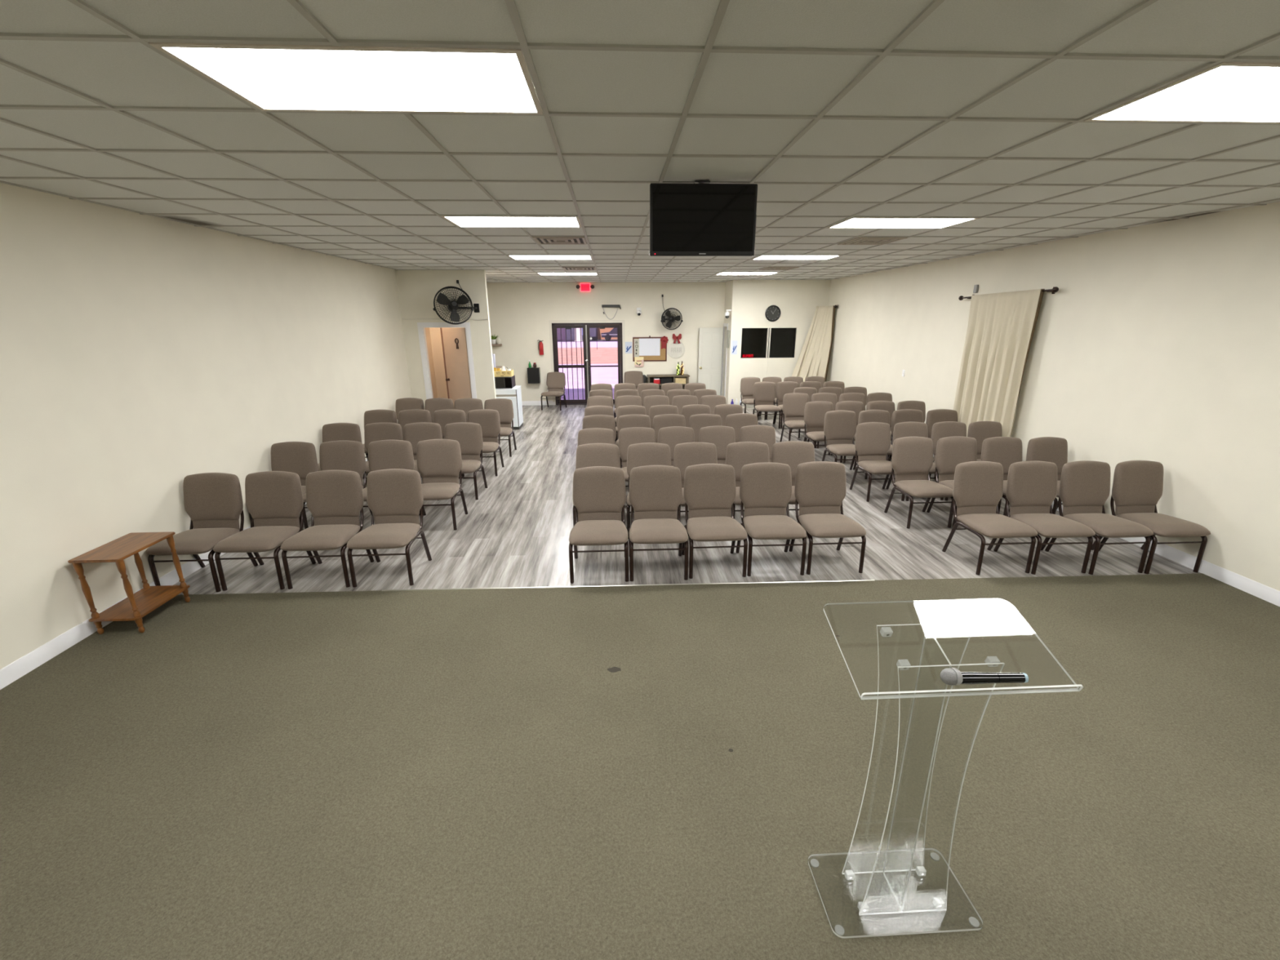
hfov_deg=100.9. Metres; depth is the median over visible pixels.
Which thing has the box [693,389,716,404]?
chair
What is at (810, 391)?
chair
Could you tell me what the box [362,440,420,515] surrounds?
chair
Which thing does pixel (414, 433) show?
chair
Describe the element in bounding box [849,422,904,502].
chair
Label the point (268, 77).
recessed light
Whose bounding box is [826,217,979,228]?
recessed light
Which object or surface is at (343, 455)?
chair
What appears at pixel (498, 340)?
vase
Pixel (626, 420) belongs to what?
chair
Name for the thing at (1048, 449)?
chair
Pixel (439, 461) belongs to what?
chair
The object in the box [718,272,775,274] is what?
diffuser
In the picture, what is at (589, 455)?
chair
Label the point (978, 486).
chair
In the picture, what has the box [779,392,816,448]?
chair
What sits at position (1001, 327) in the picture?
curtain
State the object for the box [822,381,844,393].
chair
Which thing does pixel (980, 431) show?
chair
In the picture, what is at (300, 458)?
chair
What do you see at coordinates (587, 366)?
door
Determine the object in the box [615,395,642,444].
chair
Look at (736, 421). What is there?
chair
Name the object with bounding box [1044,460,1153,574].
chair
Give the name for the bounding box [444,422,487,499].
chair
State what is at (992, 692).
lectern
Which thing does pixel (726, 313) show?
security camera
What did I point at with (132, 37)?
grid
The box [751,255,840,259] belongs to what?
recessed light
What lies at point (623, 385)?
chair
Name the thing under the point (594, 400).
chair
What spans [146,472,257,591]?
chair
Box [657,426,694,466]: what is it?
chair
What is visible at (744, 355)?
led display
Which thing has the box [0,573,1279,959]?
floor
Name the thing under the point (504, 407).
chair
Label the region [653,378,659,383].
box
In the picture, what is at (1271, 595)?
baseboard
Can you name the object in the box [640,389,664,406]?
chair
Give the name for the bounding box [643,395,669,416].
chair
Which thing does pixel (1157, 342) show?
wall
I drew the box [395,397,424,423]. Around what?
chair
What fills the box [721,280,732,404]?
wall
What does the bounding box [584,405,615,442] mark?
chair
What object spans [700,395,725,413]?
chair
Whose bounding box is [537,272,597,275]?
recessed light
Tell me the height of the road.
0.200 m
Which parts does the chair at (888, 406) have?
backrest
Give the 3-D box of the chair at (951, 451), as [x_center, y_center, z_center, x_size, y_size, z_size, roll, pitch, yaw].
[3.721,0.013,6.046,0.505,0.918,0.636,-1,17,-3]
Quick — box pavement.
[558,363,621,399]
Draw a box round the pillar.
[574,328,582,341]
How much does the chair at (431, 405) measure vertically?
0.918 m
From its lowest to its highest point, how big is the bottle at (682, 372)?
0.360 m
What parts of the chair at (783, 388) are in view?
leg, backrest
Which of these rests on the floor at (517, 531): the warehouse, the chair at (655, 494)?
the chair at (655, 494)
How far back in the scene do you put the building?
57.68 m
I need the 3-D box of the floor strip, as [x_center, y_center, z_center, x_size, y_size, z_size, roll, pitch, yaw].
[-0.072,0.929,4.673,4.351,0.004,0.014,-1,17,-2]
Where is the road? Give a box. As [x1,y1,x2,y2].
[557,341,617,347]
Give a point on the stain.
(613, 669)
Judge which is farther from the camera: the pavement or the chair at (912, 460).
the pavement
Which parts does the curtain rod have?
rod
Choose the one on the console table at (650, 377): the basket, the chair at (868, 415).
the basket
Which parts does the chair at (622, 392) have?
backrest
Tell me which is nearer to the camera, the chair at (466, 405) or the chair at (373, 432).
the chair at (373, 432)
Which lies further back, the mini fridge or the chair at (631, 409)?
the mini fridge
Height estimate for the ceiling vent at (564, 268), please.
0.016 m
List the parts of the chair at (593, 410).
backrest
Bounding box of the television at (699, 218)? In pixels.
[648,181,757,256]
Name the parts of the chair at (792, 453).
backrest, seat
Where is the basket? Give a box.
[674,377,686,383]
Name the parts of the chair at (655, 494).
leg, leg, post, backrest, lumbar panel, seat, post, leg, leg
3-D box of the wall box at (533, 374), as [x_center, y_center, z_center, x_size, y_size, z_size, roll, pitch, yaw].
[-2.813,-2.775,14.028,0.310,0.400,0.205,-1,17,-3]
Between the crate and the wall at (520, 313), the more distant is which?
the wall at (520, 313)
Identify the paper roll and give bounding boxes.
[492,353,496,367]
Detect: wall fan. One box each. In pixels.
[432,280,479,324]
[660,294,683,329]
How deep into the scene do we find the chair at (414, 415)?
8.19 m
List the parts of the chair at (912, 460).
leg, post, leg, lumbar panel, backrest, seat, leg, leg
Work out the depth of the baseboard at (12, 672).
3.77 m
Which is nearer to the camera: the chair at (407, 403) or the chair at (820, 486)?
the chair at (820, 486)
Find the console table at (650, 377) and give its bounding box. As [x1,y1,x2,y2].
[646,373,689,389]
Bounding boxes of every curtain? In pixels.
[791,305,835,382]
[953,288,1044,436]
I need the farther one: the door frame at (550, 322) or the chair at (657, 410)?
the door frame at (550, 322)
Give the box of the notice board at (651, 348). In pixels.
[632,335,668,361]
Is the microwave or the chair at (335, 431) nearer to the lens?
the chair at (335, 431)
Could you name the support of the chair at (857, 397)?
on the floor at (517, 531)
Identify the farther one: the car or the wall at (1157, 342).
the car
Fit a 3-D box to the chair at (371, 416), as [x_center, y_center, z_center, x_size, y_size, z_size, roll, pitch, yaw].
[-4.023,-0.572,8.079,0.525,0.918,0.636,-1,17,-2]
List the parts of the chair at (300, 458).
backrest, lumbar panel, seat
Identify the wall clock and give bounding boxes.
[764,305,780,321]
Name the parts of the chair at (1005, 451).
backrest, seat, leg, lumbar panel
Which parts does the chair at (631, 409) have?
backrest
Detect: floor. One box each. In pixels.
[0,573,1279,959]
[173,404,1199,595]
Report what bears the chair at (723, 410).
on the floor at (517, 531)
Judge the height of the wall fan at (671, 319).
0.876 m
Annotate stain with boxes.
[607,666,621,672]
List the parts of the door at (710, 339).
panel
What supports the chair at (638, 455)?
on the floor at (517, 531)
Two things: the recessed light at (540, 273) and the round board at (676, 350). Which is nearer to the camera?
the recessed light at (540, 273)
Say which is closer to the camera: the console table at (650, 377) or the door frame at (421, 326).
the door frame at (421, 326)
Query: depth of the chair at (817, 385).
11.52 m
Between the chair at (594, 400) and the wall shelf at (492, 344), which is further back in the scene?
the wall shelf at (492, 344)
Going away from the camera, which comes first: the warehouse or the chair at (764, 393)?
the chair at (764, 393)
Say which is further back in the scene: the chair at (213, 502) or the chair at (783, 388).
the chair at (783, 388)
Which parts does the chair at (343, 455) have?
leg, seat, backrest, post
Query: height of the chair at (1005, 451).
0.918 m
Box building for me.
[597,324,620,339]
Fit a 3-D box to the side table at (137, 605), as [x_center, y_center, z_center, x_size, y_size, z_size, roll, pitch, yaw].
[-3.930,0.795,4.124,0.352,0.620,0.524,-1,17,-3]
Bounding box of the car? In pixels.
[600,328,617,341]
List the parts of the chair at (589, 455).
leg, backrest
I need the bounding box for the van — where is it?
[589,328,598,340]
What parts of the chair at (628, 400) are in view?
backrest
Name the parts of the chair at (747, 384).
lumbar panel, seat, backrest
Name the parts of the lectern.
plate, column panel, column panel, plate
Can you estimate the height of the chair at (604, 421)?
0.918 m
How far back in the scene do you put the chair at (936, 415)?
7.98 m
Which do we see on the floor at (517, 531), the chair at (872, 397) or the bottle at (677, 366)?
the chair at (872, 397)
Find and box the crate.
[493,369,514,377]
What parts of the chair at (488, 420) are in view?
backrest, seat, lumbar panel, leg, leg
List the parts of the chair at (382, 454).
seat, backrest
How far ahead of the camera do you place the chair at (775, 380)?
12.41 m
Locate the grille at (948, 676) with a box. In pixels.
[940,667,957,684]
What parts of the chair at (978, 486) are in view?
leg, post, leg, lumbar panel, backrest, leg, seat, post, leg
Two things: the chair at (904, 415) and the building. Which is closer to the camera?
the chair at (904, 415)
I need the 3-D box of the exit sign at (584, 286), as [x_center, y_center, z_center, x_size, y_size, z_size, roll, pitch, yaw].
[-1.398,-4.914,13.495,0.470,0.200,0.109,-1,17,-3]
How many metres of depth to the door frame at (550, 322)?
13.84 m
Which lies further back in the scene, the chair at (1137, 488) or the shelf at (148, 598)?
the chair at (1137, 488)
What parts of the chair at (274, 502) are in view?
leg, post, seat, leg, backrest, lumbar panel, leg, post, leg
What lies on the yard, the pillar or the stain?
the pillar
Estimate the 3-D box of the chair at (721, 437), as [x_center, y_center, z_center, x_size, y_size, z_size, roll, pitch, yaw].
[1.016,-0.178,6.715,0.503,0.918,0.636,-1,17,-3]
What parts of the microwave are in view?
door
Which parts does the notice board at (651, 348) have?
cork panel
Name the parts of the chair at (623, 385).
backrest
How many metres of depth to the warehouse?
53.70 m
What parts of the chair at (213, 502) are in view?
leg, post, seat, leg, backrest, leg, lumbar panel, post, leg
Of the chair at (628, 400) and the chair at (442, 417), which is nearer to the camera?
the chair at (442, 417)
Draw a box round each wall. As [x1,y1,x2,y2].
[0,182,411,669]
[395,270,496,408]
[425,327,465,398]
[486,282,725,400]
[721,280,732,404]
[726,280,831,408]
[826,201,1279,591]
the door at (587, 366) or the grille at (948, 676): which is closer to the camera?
the grille at (948, 676)
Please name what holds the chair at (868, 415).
on the floor at (517, 531)
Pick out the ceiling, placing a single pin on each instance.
(113, 73)
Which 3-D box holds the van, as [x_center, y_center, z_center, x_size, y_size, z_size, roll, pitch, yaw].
[-5.108,-15.947,55.271,1.440,2.600,3.000,-1,17,-3]
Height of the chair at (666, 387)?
0.918 m
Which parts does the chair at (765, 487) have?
leg, post, leg, lumbar panel, backrest, seat, leg, post, leg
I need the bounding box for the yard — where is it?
[557,335,617,342]
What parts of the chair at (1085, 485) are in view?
leg, post, lumbar panel, backrest, leg, leg, seat, leg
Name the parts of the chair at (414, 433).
seat, backrest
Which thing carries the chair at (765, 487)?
on the floor at (517, 531)
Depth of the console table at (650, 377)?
13.99 m
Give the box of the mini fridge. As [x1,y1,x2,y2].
[495,385,523,429]
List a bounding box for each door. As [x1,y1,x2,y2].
[440,327,471,405]
[551,322,622,404]
[697,327,723,395]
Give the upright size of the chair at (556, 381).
0.918 m
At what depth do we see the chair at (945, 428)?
7.04 m
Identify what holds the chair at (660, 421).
on the floor at (517, 531)
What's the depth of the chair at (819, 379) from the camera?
12.45 m
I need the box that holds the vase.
[496,337,501,343]
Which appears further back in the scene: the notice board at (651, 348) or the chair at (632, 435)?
the notice board at (651, 348)
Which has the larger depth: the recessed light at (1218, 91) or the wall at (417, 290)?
the wall at (417, 290)
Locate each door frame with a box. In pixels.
[417,322,476,399]
[548,320,625,404]
[720,323,728,395]
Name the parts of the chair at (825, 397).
backrest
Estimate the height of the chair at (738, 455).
0.918 m
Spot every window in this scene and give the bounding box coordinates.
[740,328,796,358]
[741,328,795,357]
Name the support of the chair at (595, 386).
on the floor at (517, 531)
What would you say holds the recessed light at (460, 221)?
in the ceiling
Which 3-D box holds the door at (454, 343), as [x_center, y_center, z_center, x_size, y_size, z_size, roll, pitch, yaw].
[-3.680,-1.982,10.645,0.762,2.080,0.108,11,21,33]
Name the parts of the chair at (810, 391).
backrest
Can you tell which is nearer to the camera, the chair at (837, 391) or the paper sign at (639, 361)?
the chair at (837, 391)
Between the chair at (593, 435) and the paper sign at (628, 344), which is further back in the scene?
the paper sign at (628, 344)
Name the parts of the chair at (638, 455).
leg, seat, backrest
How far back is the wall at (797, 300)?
13.11 m
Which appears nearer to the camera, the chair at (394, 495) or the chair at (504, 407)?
the chair at (394, 495)
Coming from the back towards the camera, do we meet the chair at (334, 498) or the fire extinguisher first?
the fire extinguisher
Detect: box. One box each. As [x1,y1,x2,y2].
[527,367,540,383]
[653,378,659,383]
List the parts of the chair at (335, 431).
backrest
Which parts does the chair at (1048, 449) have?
backrest, leg, seat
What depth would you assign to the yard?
54.28 m
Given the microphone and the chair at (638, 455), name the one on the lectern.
the microphone
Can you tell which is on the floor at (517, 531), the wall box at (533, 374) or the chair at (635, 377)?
the chair at (635, 377)
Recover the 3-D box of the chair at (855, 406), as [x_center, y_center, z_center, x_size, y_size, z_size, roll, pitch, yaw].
[3.517,-0.798,8.690,0.508,0.918,0.636,-1,17,-3]
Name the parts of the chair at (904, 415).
backrest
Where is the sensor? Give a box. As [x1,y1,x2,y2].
[973,284,978,293]
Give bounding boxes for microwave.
[494,374,515,388]
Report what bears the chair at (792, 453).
on the floor at (517, 531)
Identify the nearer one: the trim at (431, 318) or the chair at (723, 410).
the chair at (723, 410)
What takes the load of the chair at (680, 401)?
on the floor at (517, 531)
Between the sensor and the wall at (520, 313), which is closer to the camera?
the sensor
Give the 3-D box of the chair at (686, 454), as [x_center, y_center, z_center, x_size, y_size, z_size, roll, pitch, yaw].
[0.640,0.097,5.826,0.520,0.918,0.636,-1,17,-3]
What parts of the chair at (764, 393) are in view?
leg, lumbar panel, backrest, seat, leg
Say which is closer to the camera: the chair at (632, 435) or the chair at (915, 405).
the chair at (632, 435)
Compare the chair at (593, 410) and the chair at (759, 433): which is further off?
the chair at (593, 410)
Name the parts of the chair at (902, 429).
leg, backrest, seat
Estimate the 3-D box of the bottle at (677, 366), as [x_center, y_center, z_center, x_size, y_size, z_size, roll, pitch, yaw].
[1.014,-2.952,14.014,0.100,0.340,0.108,-1,17,-3]
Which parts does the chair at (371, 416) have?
seat, backrest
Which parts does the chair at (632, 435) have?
lumbar panel, seat, backrest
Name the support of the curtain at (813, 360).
hanging from the curtain rod
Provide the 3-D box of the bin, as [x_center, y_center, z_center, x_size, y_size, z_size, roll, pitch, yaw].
[0.105,-2.435,14.267,0.128,0.802,0.180,-1,17,-3]
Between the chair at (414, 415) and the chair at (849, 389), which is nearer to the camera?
the chair at (414, 415)
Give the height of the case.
0.158 m
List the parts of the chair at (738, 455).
leg, seat, lumbar panel, backrest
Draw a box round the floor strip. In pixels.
[382,579,874,591]
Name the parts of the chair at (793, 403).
leg, leg, lumbar panel, seat, backrest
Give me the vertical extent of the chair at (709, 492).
0.918 m
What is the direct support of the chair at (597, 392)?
on the floor at (517, 531)
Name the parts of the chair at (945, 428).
backrest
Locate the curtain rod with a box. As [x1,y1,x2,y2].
[958,286,1058,300]
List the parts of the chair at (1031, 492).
leg, post, lumbar panel, backrest, leg, leg, post, seat, leg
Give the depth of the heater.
13.63 m
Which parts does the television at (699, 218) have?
trim, trim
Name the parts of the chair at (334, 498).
leg, post, leg, seat, backrest, lumbar panel, leg, post, leg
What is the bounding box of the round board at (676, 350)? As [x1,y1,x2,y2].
[667,340,684,358]
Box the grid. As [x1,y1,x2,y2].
[0,0,1279,283]
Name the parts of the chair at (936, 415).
backrest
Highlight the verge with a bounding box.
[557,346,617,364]
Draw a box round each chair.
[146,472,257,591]
[213,471,315,591]
[248,441,318,530]
[280,470,373,589]
[302,440,371,528]
[317,422,367,485]
[346,468,431,587]
[362,409,397,458]
[362,422,403,479]
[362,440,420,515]
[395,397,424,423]
[398,408,431,440]
[404,422,442,473]
[416,439,467,530]
[424,398,453,422]
[433,408,466,439]
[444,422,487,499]
[453,398,483,422]
[462,408,504,476]
[480,398,516,457]
[540,372,566,410]
[568,466,628,582]
[573,443,622,527]
[577,427,615,446]
[582,414,616,443]
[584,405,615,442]
[586,395,613,411]
[589,389,613,400]
[591,383,613,395]
[613,382,635,417]
[614,389,639,426]
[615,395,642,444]
[616,404,646,447]
[617,414,650,457]
[618,426,655,487]
[623,370,643,390]
[626,442,671,538]
[628,465,688,581]
[637,382,659,396]
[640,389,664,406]
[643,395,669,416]
[648,404,678,428]
[653,413,685,443]
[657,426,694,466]
[661,382,682,395]
[666,389,690,404]
[671,395,697,414]
[673,442,717,517]
[681,404,711,426]
[681,463,747,578]
[684,382,706,395]
[688,413,721,442]
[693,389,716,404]
[698,426,735,464]
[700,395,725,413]
[714,404,742,426]
[724,413,757,442]
[725,441,769,519]
[735,462,806,576]
[738,425,775,462]
[740,377,766,420]
[752,381,781,428]
[760,377,782,419]
[771,440,814,510]
[773,381,798,427]
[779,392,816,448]
[783,376,803,387]
[788,461,866,574]
[791,386,817,438]
[800,381,821,393]
[803,400,842,462]
[804,376,825,387]
[807,392,836,448]
[818,386,842,402]
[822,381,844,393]
[822,410,867,479]
[830,400,863,462]
[839,392,865,410]
[843,386,866,405]
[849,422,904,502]
[853,409,893,475]
[866,392,892,408]
[866,400,895,440]
[884,436,953,528]
[885,422,943,501]
[888,408,935,477]
[897,400,925,422]
[925,408,957,477]
[926,435,1001,526]
[929,421,966,500]
[942,461,1037,575]
[967,421,1002,461]
[980,436,1022,515]
[993,460,1095,574]
[1026,436,1067,514]
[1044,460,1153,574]
[1098,460,1210,573]
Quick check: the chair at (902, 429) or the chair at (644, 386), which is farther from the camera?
the chair at (644, 386)
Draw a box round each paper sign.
[625,342,631,353]
[634,356,644,366]
[731,340,737,354]
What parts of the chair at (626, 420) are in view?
backrest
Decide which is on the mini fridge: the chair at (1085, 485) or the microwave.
the microwave
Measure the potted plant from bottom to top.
0.257 m
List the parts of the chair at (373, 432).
seat, backrest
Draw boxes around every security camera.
[636,307,641,315]
[724,309,731,318]
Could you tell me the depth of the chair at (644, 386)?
11.36 m
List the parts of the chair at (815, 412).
leg, lumbar panel, seat, backrest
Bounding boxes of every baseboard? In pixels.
[0,458,367,689]
[521,400,555,405]
[933,453,1279,606]
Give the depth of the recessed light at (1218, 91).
2.20 m
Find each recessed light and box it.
[148,42,542,114]
[441,216,582,227]
[507,255,592,259]
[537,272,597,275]
[715,272,777,275]
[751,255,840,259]
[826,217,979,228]
[1083,62,1279,124]
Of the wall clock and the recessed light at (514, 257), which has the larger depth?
the wall clock
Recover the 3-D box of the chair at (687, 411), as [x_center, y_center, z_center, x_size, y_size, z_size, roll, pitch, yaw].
[0.922,-0.698,8.408,0.501,0.918,0.636,-1,17,-2]
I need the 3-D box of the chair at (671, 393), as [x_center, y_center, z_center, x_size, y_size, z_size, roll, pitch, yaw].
[0.775,-1.261,10.241,0.496,0.918,0.636,-1,17,-2]
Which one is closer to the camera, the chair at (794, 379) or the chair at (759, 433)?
the chair at (759, 433)
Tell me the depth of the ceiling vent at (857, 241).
6.24 m
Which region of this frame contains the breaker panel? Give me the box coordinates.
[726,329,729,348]
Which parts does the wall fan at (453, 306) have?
blade, blade, blade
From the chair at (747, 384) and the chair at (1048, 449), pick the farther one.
the chair at (747, 384)
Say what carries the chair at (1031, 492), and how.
on the floor at (517, 531)
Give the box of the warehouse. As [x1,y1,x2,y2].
[556,328,575,341]
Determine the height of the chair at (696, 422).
0.918 m
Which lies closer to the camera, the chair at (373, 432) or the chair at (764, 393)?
the chair at (373, 432)
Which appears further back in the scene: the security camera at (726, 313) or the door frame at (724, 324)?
the door frame at (724, 324)
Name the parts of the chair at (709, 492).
leg, post, leg, backrest, lumbar panel, seat, post, leg, leg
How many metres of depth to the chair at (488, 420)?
8.17 m
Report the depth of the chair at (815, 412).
8.80 m
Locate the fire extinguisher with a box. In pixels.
[537,339,543,355]
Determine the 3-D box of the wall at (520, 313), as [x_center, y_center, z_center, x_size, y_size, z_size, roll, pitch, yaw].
[-0.029,-3.646,14.092,9.340,3.222,0.150,-1,17,-3]
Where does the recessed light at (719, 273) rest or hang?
in the ceiling
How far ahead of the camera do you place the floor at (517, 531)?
5.33 m
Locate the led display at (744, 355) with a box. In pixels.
[741,353,754,357]
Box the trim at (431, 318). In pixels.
[402,317,488,320]
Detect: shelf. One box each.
[88,585,190,622]
[491,343,502,346]
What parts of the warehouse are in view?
shutter panel, shutter panel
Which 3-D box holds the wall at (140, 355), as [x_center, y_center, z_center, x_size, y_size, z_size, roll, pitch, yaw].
[-4.324,-0.932,5.328,0.150,3.222,18.050,-1,17,-3]
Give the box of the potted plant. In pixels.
[490,334,497,343]
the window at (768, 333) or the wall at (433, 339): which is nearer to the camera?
the wall at (433, 339)
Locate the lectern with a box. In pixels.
[808,598,1083,937]
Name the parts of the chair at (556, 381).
seat, backrest, lumbar panel, leg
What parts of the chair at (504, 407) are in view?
backrest, seat, lumbar panel, leg, leg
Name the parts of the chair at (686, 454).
seat, backrest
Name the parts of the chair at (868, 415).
leg, backrest, seat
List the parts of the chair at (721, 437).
lumbar panel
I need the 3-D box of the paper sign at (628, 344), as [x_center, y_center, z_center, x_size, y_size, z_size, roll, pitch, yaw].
[-0.309,-3.511,14.036,0.200,0.300,0.007,-1,17,-3]
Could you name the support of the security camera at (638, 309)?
attached to the wall at (520, 313)
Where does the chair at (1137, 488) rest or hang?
on the floor at (517, 531)
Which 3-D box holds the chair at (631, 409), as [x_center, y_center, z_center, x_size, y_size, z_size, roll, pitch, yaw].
[-0.128,-0.677,8.356,0.501,0.918,0.636,-1,17,-2]
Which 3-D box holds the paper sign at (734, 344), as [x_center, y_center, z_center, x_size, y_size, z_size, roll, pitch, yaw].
[2.372,-3.327,13.289,0.140,0.340,0.007,-1,17,-3]
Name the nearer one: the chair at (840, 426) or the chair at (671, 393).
the chair at (840, 426)
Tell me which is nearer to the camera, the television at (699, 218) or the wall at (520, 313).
the television at (699, 218)
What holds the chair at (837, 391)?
on the floor at (517, 531)
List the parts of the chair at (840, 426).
leg, post, leg, backrest, lumbar panel, seat, leg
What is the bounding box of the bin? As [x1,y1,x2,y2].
[643,374,646,382]
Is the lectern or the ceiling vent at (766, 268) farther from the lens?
the ceiling vent at (766, 268)
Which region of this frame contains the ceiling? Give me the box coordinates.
[0,0,1279,282]
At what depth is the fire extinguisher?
13.81 m
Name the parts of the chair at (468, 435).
backrest, seat, lumbar panel, leg, post, leg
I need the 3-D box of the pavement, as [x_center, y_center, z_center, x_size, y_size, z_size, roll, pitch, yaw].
[-1.046,-3.978,21.033,60.000,0.188,13.400,-1,17,-3]
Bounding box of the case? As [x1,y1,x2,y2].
[659,377,672,383]
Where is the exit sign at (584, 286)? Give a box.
[576,283,594,291]
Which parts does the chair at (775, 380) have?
backrest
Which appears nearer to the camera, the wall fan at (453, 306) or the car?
the wall fan at (453, 306)
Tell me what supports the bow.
attached to the wall at (520, 313)
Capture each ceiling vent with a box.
[532,236,586,244]
[562,266,595,270]
[759,266,799,270]
[837,237,906,244]
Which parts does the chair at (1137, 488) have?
leg, post, lumbar panel, backrest, leg, seat, leg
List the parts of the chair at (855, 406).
backrest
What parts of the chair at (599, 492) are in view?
leg, leg, post, seat, backrest, lumbar panel, post, leg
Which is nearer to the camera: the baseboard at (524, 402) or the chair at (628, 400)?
the chair at (628, 400)
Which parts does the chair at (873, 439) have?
leg, post, leg, lumbar panel, backrest, seat, leg, leg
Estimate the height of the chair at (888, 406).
0.918 m
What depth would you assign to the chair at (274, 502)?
4.88 m
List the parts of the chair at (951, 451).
leg, post, seat, lumbar panel, leg, backrest, leg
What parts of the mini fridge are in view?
control panel, handle, door, edge trim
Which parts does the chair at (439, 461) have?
leg, backrest, seat, lumbar panel, leg, post, leg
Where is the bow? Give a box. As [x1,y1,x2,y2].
[672,333,681,343]
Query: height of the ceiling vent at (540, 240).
0.016 m
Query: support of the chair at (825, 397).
on the floor at (517, 531)
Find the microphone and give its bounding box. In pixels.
[940,667,1028,685]
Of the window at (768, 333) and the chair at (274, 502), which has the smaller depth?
the chair at (274, 502)
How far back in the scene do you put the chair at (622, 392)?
10.36 m
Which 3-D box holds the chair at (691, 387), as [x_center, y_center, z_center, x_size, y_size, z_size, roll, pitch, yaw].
[1.204,-1.567,11.231,0.497,0.918,0.636,-1,17,-3]
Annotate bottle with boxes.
[675,361,679,375]
[680,360,684,375]
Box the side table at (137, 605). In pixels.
[67,531,190,634]
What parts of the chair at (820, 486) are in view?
leg, post, leg, lumbar panel, backrest, seat, leg, post, leg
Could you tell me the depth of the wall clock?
13.08 m
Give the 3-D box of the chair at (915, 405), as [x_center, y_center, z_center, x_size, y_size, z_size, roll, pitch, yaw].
[4.548,-0.805,8.696,0.508,0.918,0.636,-1,17,-3]
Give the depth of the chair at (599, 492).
4.98 m
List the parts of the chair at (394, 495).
leg, post, leg, seat, backrest, lumbar panel, leg, post, leg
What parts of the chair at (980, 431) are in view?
lumbar panel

